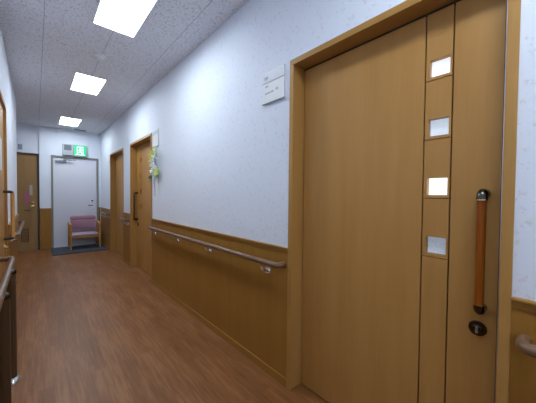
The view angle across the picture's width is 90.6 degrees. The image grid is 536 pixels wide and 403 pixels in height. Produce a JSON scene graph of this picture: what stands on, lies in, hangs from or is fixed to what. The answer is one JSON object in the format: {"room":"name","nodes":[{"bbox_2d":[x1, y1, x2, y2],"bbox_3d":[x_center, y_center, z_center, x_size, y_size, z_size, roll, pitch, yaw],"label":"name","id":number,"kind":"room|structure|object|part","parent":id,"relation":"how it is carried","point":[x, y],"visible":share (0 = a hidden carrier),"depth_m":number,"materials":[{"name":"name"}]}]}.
{"room":"hospital interior","nodes":[
{"label":"hospital interior","id":0,"kind":"room"},
{"bbox_2d":[0,28,16,223],"bbox_3d":[-1.251,-0.144,1.000,0.120,2.716,8.560,-1,2,-41],"label":"wall","id":1,"kind":"structure","parent":0,"point":[6,87],"depth_m":3.09,"materials":[{"name":"paint"}]},
{"bbox_2d":[0,90,14,279],"bbox_3d":[-2.414,0.100,2.377,0.182,2.139,1.010,-1,2,-41],"label":"door","id":2,"kind":"structure","parent":1,"relation":"in","point":[4,191],"depth_m":2.67,"materials":[{"name":"brown wood"}]},
{"bbox_2d":[0,138,1,170],"bbox_3d":[-2.498,-0.443,2.478,0.002,0.300,0.200,-1,2,-41],"label":"notice","id":3,"kind":"object","parent":2,"relation":"attached to","point":[0,138],"visible":0.9,"depth_m":2.49,"materials":[{"name":"white paper"}]},
{"bbox_3d":[-2.427,-0.952,2.331,0.122,0.034,1.010,-1,2,-41],"label":"head frame","id":4,"kind":"part","parent":2,"relation":"part of","materials":[{"name":"brown wood"}]},
{"bbox_3d":[-2.437,0.117,2.357,0.122,2.105,1.010,-1,2,-41],"label":"frame","id":5,"kind":"part","parent":2,"relation":"part of","materials":[{"name":"brown wood"}]},
{"bbox_3d":[-2.586,0.139,2.686,0.033,0.445,0.033,-1,2,-41],"label":"handle","id":6,"kind":"part","parent":2,"relation":"part of","materials":[{"name":"brown wood"}]},
{"bbox_2d":[8,214,18,281],"bbox_3d":[-3.377,0.677,3.539,0.022,0.911,1.980,-1,2,-41],"label":"trim","id":7,"kind":"structure","parent":1,"relation":"attached to","point":[12,246],"depth_m":3.65,"materials":[{"name":"laminate"}]},
{"bbox_2d":[10,221,24,241],"bbox_3d":[-3.362,0.388,3.577,0.083,0.117,1.810,-1,2,-41],"label":"handrail","id":8,"kind":"object","parent":1,"relation":"attached to","point":[18,232],"visible":0.89,"depth_m":3.21,"materials":[{"name":"brown wood"}]},
{"bbox_2d":[16,123,100,221],"bbox_3d":[-5.360,-0.292,5.596,3.125,2.716,0.150,-1,2,-41],"label":"wall","id":9,"kind":"structure","parent":0,"point":[50,143],"depth_m":5.90,"materials":[{"name":"paint"}]},
{"bbox_2d":[17,152,39,250],"bbox_3d":[-5.412,0.011,5.540,0.968,2.109,0.140,-1,2,-41],"label":"door","id":10,"kind":"structure","parent":9,"relation":"in","point":[27,163],"depth_m":5.73,"materials":[{"name":"brown wood"}]},
{"bbox_2d":[21,229,28,241],"bbox_3d":[-5.227,0.727,5.704,0.120,0.275,0.008,-1,2,-41],"label":"vent grille","id":11,"kind":"object","parent":10,"relation":"attached to","point":[25,232],"depth_m":5.71,"materials":[{"name":"brown wood"}]},
{"bbox_2d":[25,191,28,203],"bbox_3d":[-5.189,-0.085,5.715,0.065,0.300,0.002,-1,2,-41],"label":"decoration","id":12,"kind":"object","parent":10,"relation":"attached to","point":[26,194],"visible":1,"depth_m":5.71,"materials":[{"name":"pink paper"}]},
{"bbox_2d":[29,185,32,194],"bbox_3d":[-5.141,-0.246,5.752,0.050,0.220,0.002,-1,2,-41],"label":"notice","id":13,"kind":"object","parent":10,"relation":"attached to","point":[30,186],"visible":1,"depth_m":5.75,"materials":[{"name":"beige paper"}]},
{"bbox_2d":[40,208,51,249],"bbox_3d":[-4.933,0.607,5.889,0.196,0.911,0.020,-1,2,-41],"label":"trim","id":14,"kind":"structure","parent":9,"relation":"attached to","point":[45,213],"depth_m":5.89,"materials":[{"name":"laminate"}]},
{"bbox_2d":[62,144,72,155],"bbox_3d":[-4.597,-1.189,6.091,0.190,0.250,0.068,-1,2,-41],"label":"speaker","id":15,"kind":"object","parent":9,"relation":"attached to","point":[67,148],"visible":1,"depth_m":6.07},
{"bbox_2d":[64,145,70,149],"bbox_3d":[-4.579,-1.233,6.066,0.135,0.120,0.008,-1,2,-41],"label":"grille","id":16,"kind":"object","parent":15,"relation":"attached to","point":[66,147],"depth_m":6.06,"materials":[{"name":"grey plastic"}]},
{"bbox_2d":[51,155,98,247],"bbox_3d":[-4.533,0.005,6.259,0.905,2.104,0.198,-1,2,-41],"label":"door","id":17,"kind":"structure","parent":9,"relation":"in","point":[74,180],"depth_m":6.21,"materials":[{"name":"grey paint"}]},
{"bbox_2d":[73,145,86,156],"bbox_3d":[-4.421,-1.186,6.237,0.262,0.260,0.082,-1,2,-41],"label":"exit sign","id":18,"kind":"object","parent":9,"relation":"attached to","point":[78,150],"visible":1,"depth_m":6.21,"materials":[{"name":"green plastic"}]},
{"bbox_2d":[0,0,248,133],"bbox_3d":[-1.931,-1.535,1.684,3.345,0.020,10.551,-1,2,-41],"label":"ceiling","id":19,"kind":"structure","parent":0,"point":[46,42],"depth_m":2.73,"materials":[{"name":"white tile"}]},
{"bbox_2d":[58,117,81,126],"bbox_3d":[-4.080,-1.664,5.456,0.332,0.063,0.732,-1,2,-41],"label":"ceiling light","id":20,"kind":"object","parent":19,"relation":"attached to","point":[63,120],"visible":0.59,"depth_m":5.50,"materials":[{"name":"white plastic"}]},
{"bbox_2d":[70,72,106,95],"bbox_3d":[-2.438,-1.604,3.585,0.332,0.063,0.712,-1,2,-41],"label":"ceiling light","id":21,"kind":"object","parent":19,"relation":"attached to","point":[83,83],"visible":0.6,"depth_m":3.60,"materials":[{"name":"white plastic"}]},
{"bbox_2d":[94,53,105,60],"bbox_3d":[-1.790,-1.531,2.825,0.109,0.040,0.109,-1,2,-41],"label":"smoke detector","id":22,"kind":"object","parent":19,"relation":"attached to","point":[98,56],"visible":1,"depth_m":2.80,"materials":[{"name":"white plastic"}]},
{"bbox_2d":[92,0,157,37],"bbox_3d":[-1.149,-1.556,2.116,0.332,0.063,0.712,-1,2,-41],"label":"ceiling light","id":23,"kind":"object","parent":19,"relation":"attached to","point":[126,17],"visible":0.87,"depth_m":2.20,"materials":[{"name":"white plastic"}]},
{"bbox_2d":[12,249,328,402],"bbox_3d":[-1.908,1.230,1.793,3.475,0.080,10.551,-1,2,-41],"label":"floor","id":24,"kind":"structure","parent":0,"point":[93,327],"depth_m":2.17,"materials":[{"name":"brown wood"}]},
{"bbox_2d":[0,256,21,402],"bbox_3d":[-0.770,0.823,0.670,0.136,0.806,3.182,-1,2,-41],"label":"handrail","id":25,"kind":"object","parent":24,"relation":"on","point":[9,377],"visible":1,"depth_m":1.33,"materials":[{"name":"brown wood"}]},
{"bbox_3d":[-1.321,0.829,1.329,0.048,0.715,0.049,-1,2,-41],"label":"post","id":26,"kind":"part","parent":25,"relation":"part of","materials":[{"name":"brown wood"}]},
{"bbox_3d":[-0.778,0.437,0.651,0.106,0.035,3.182,-1,2,-41],"label":"rail","id":27,"kind":"part","parent":25,"relation":"part of","materials":[{"name":"brown wood"}]},
{"bbox_3d":[-1.677,0.816,1.735,0.048,0.715,0.049,-1,2,-41],"label":"post","id":28,"kind":"part","parent":25,"relation":"part of","materials":[{"name":"brown wood"}]},
{"bbox_2d":[51,243,107,255],"bbox_3d":[-4.218,1.060,5.927,0.955,0.017,0.899,-1,2,-41],"label":"door mat","id":29,"kind":"object","parent":24,"relation":"on","point":[90,247],"visible":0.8,"depth_m":5.83,"materials":[{"name":"grey rubber"}]},
{"bbox_2d":[68,215,100,249],"bbox_3d":[-4.229,0.692,6.109,0.609,0.710,0.503,-1,2,-41],"label":"armchair","id":30,"kind":"object","parent":29,"relation":"on","point":[77,222],"visible":1,"depth_m":6.13,"materials":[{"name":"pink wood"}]},
{"bbox_3d":[-4.288,0.781,5.766,0.045,0.507,0.047,-1,2,-41],"label":"leg","id":31,"kind":"part","parent":30,"relation":"part of","materials":[{"name":"brown wood"}]},
{"bbox_3d":[-4.367,0.378,6.262,0.495,0.094,0.075,-1,2,-41],"label":"backrest","id":32,"kind":"part","parent":30,"relation":"part of","materials":[{"name":"pink plastic"}]},
{"bbox_3d":[-4.351,0.529,6.246,0.495,0.202,0.087,-1,2,-41],"label":"backrest","id":33,"kind":"part","parent":30,"relation":"part of","materials":[{"name":"fabric"}]},
{"bbox_3d":[-4.202,0.732,6.078,0.501,0.052,0.420,-1,2,-41],"label":"seat","id":34,"kind":"part","parent":30,"relation":"part of","materials":[{"name":"purple"}]},
{"bbox_3d":[-4.085,0.785,5.946,0.525,0.046,0.022,-1,2,-41],"label":"seat rail","id":35,"kind":"part","parent":30,"relation":"part of","materials":[{"name":"brown wood"}]},
{"bbox_3d":[-4.150,0.739,6.434,0.035,0.565,0.083,-1,2,-41],"label":"leg","id":36,"kind":"part","parent":30,"relation":"part of","materials":[{"name":"brown wood"}]},
{"bbox_3d":[-3.880,0.776,6.124,0.045,0.507,0.047,-1,2,-41],"label":"leg","id":37,"kind":"part","parent":30,"relation":"part of","materials":[{"name":"brown wood"}]},
{"bbox_2d":[101,0,535,300],"bbox_3d":[-0.715,-0.181,2.761,0.120,2.716,10.501,-1,2,-41],"label":"wall","id":38,"kind":"structure","parent":0,"point":[222,159],"depth_m":2.05,"materials":[{"name":"paint"}]},
{"bbox_2d":[100,207,109,250],"bbox_3d":[-3.784,0.611,6.166,0.022,0.911,1.115,-1,2,-41],"label":"trim","id":39,"kind":"structure","parent":38,"relation":"attached to","point":[105,222],"depth_m":6.16,"materials":[{"name":"laminate"}]},
{"bbox_2d":[110,148,123,257],"bbox_3d":[-2.990,0.044,5.357,0.142,2.097,1.120,-1,2,-41],"label":"door","id":40,"kind":"structure","parent":38,"relation":"in","point":[117,157],"depth_m":5.67,"materials":[{"name":"brown wood"}]},
{"bbox_3d":[-2.984,-0.987,5.329,0.132,0.034,1.120,-1,2,-41],"label":"head frame","id":41,"kind":"part","parent":40,"relation":"part of","materials":[{"name":"brown wood"}]},
{"bbox_2d":[119,217,129,224],"bbox_3d":[-2.546,0.353,4.694,0.083,0.117,0.425,-1,2,-41],"label":"handrail","id":42,"kind":"object","parent":38,"relation":"attached to","point":[121,218],"visible":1,"depth_m":4.61,"materials":[{"name":"brown wood"}]},
{"bbox_2d":[123,212,129,265],"bbox_3d":[-2.519,0.657,4.725,0.022,0.911,0.481,-1,2,-41],"label":"trim","id":43,"kind":"structure","parent":38,"relation":"attached to","point":[126,228],"depth_m":4.74,"materials":[{"name":"laminate"}]},
{"bbox_2d":[130,133,151,282],"bbox_3d":[-1.937,0.083,4.157,0.142,2.097,1.112,-1,2,-41],"label":"door","id":44,"kind":"structure","parent":38,"relation":"in","point":[140,184],"depth_m":4.38,"materials":[{"name":"brown wood"}]},
{"bbox_3d":[-2.264,0.079,4.485,0.030,0.395,0.030,-1,2,-41],"label":"handle","id":45,"kind":"part","parent":44,"relation":"part of","materials":[{"name":"brown wood"}]},
{"bbox_3d":[-1.931,-0.948,4.129,0.132,0.034,1.112,-1,2,-41],"label":"head frame","id":46,"kind":"part","parent":44,"relation":"part of","materials":[{"name":"brown wood"}]},
{"bbox_2d":[148,145,158,195],"bbox_3d":[-1.509,-0.400,3.491,0.092,0.666,0.402,-1,2,-41],"label":"artificial flowers","id":47,"kind":"object","parent":38,"relation":"attached to","point":[154,170],"visible":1,"depth_m":3.47,"materials":[{"name":"multicoloured plastic"}]},
{"bbox_2d":[152,128,158,147],"bbox_3d":[-1.510,-0.844,3.554,0.018,0.230,0.227,-1,2,-41],"label":"room sign","id":48,"kind":"object","parent":38,"relation":"attached to","point":[155,132],"visible":0.94,"depth_m":3.52,"materials":[{"name":"white plastic"}]},
{"bbox_2d":[148,225,285,273],"bbox_3d":[-0.768,0.419,2.667,0.083,0.117,2.600,-1,2,-41],"label":"handrail","id":49,"kind":"object","parent":38,"relation":"attached to","point":[261,261],"visible":1,"depth_m":2.09,"materials":[{"name":"brown wood"}]},
{"bbox_2d":[151,218,287,386],"bbox_3d":[-0.751,0.722,2.710,0.022,0.911,2.657,-1,2,-41],"label":"wainscoting","id":50,"kind":"structure","parent":38,"relation":"attached to","point":[243,304],"depth_m":2.20,"materials":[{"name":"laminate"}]},
{"bbox_3d":[-0.752,1.150,2.723,0.014,0.055,2.657,-1,2,-41],"label":"skirting","id":51,"kind":"part","parent":50,"relation":"part of","materials":[{"name":"brown wood"}]},
{"bbox_3d":[-0.747,0.284,2.700,0.022,0.034,2.657,-1,2,-41],"label":"cap moulding","id":52,"kind":"part","parent":50,"relation":"part of","materials":[{"name":"brown wood"}]},
{"bbox_2d":[262,64,284,105],"bbox_3d":[0.035,-0.784,1.795,0.016,0.218,0.224,-1,2,-41],"label":"room sign","id":53,"kind":"object","parent":38,"relation":"attached to","point":[273,84],"visible":1,"depth_m":1.78,"materials":[{"name":"white plastic"}]},
{"bbox_2d":[286,0,520,402],"bbox_3d":[0.531,0.173,1.344,0.142,2.097,1.062,-1,2,-41],"label":"door","id":54,"kind":"structure","parent":38,"relation":"in","point":[403,122],"depth_m":1.25,"materials":[{"name":"brown wood"}]},
{"bbox_3d":[0.537,-0.858,1.316,0.132,0.034,1.062,-1,2,-41],"label":"head frame","id":55,"kind":"part","parent":54,"relation":"part of","materials":[{"name":"brown wood"}]},
{"bbox_3d":[0.798,0.191,0.996,0.030,0.395,0.030,-1,2,-41],"label":"handle","id":56,"kind":"part","parent":54,"relation":"part of","materials":[{"name":"brown wood"}]},
{"bbox_2d":[508,296,535,402],"bbox_3d":[1.723,0.813,-0.110,0.022,0.911,2.724,-1,2,-41],"label":"trim","id":57,"kind":"structure","parent":38,"relation":"attached to","point":[522,367],"depth_m":0.89,"materials":[{"name":"laminate"}]},
{"bbox_3d":[1.727,0.374,-0.120,0.022,0.034,2.724,-1,2,-41],"label":"cap moulding","id":58,"kind":"part","parent":57,"relation":"part of","materials":[{"name":"brown wood"}]},
{"bbox_2d":[515,334,535,358],"bbox_3d":[1.369,0.519,0.225,0.091,0.117,1.708,-1,2,-41],"label":"handrail","id":59,"kind":"object","parent":38,"relation":"attached to","point":[523,342],"visible":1,"depth_m":0.83,"materials":[{"name":"brown wood"}]}
]}

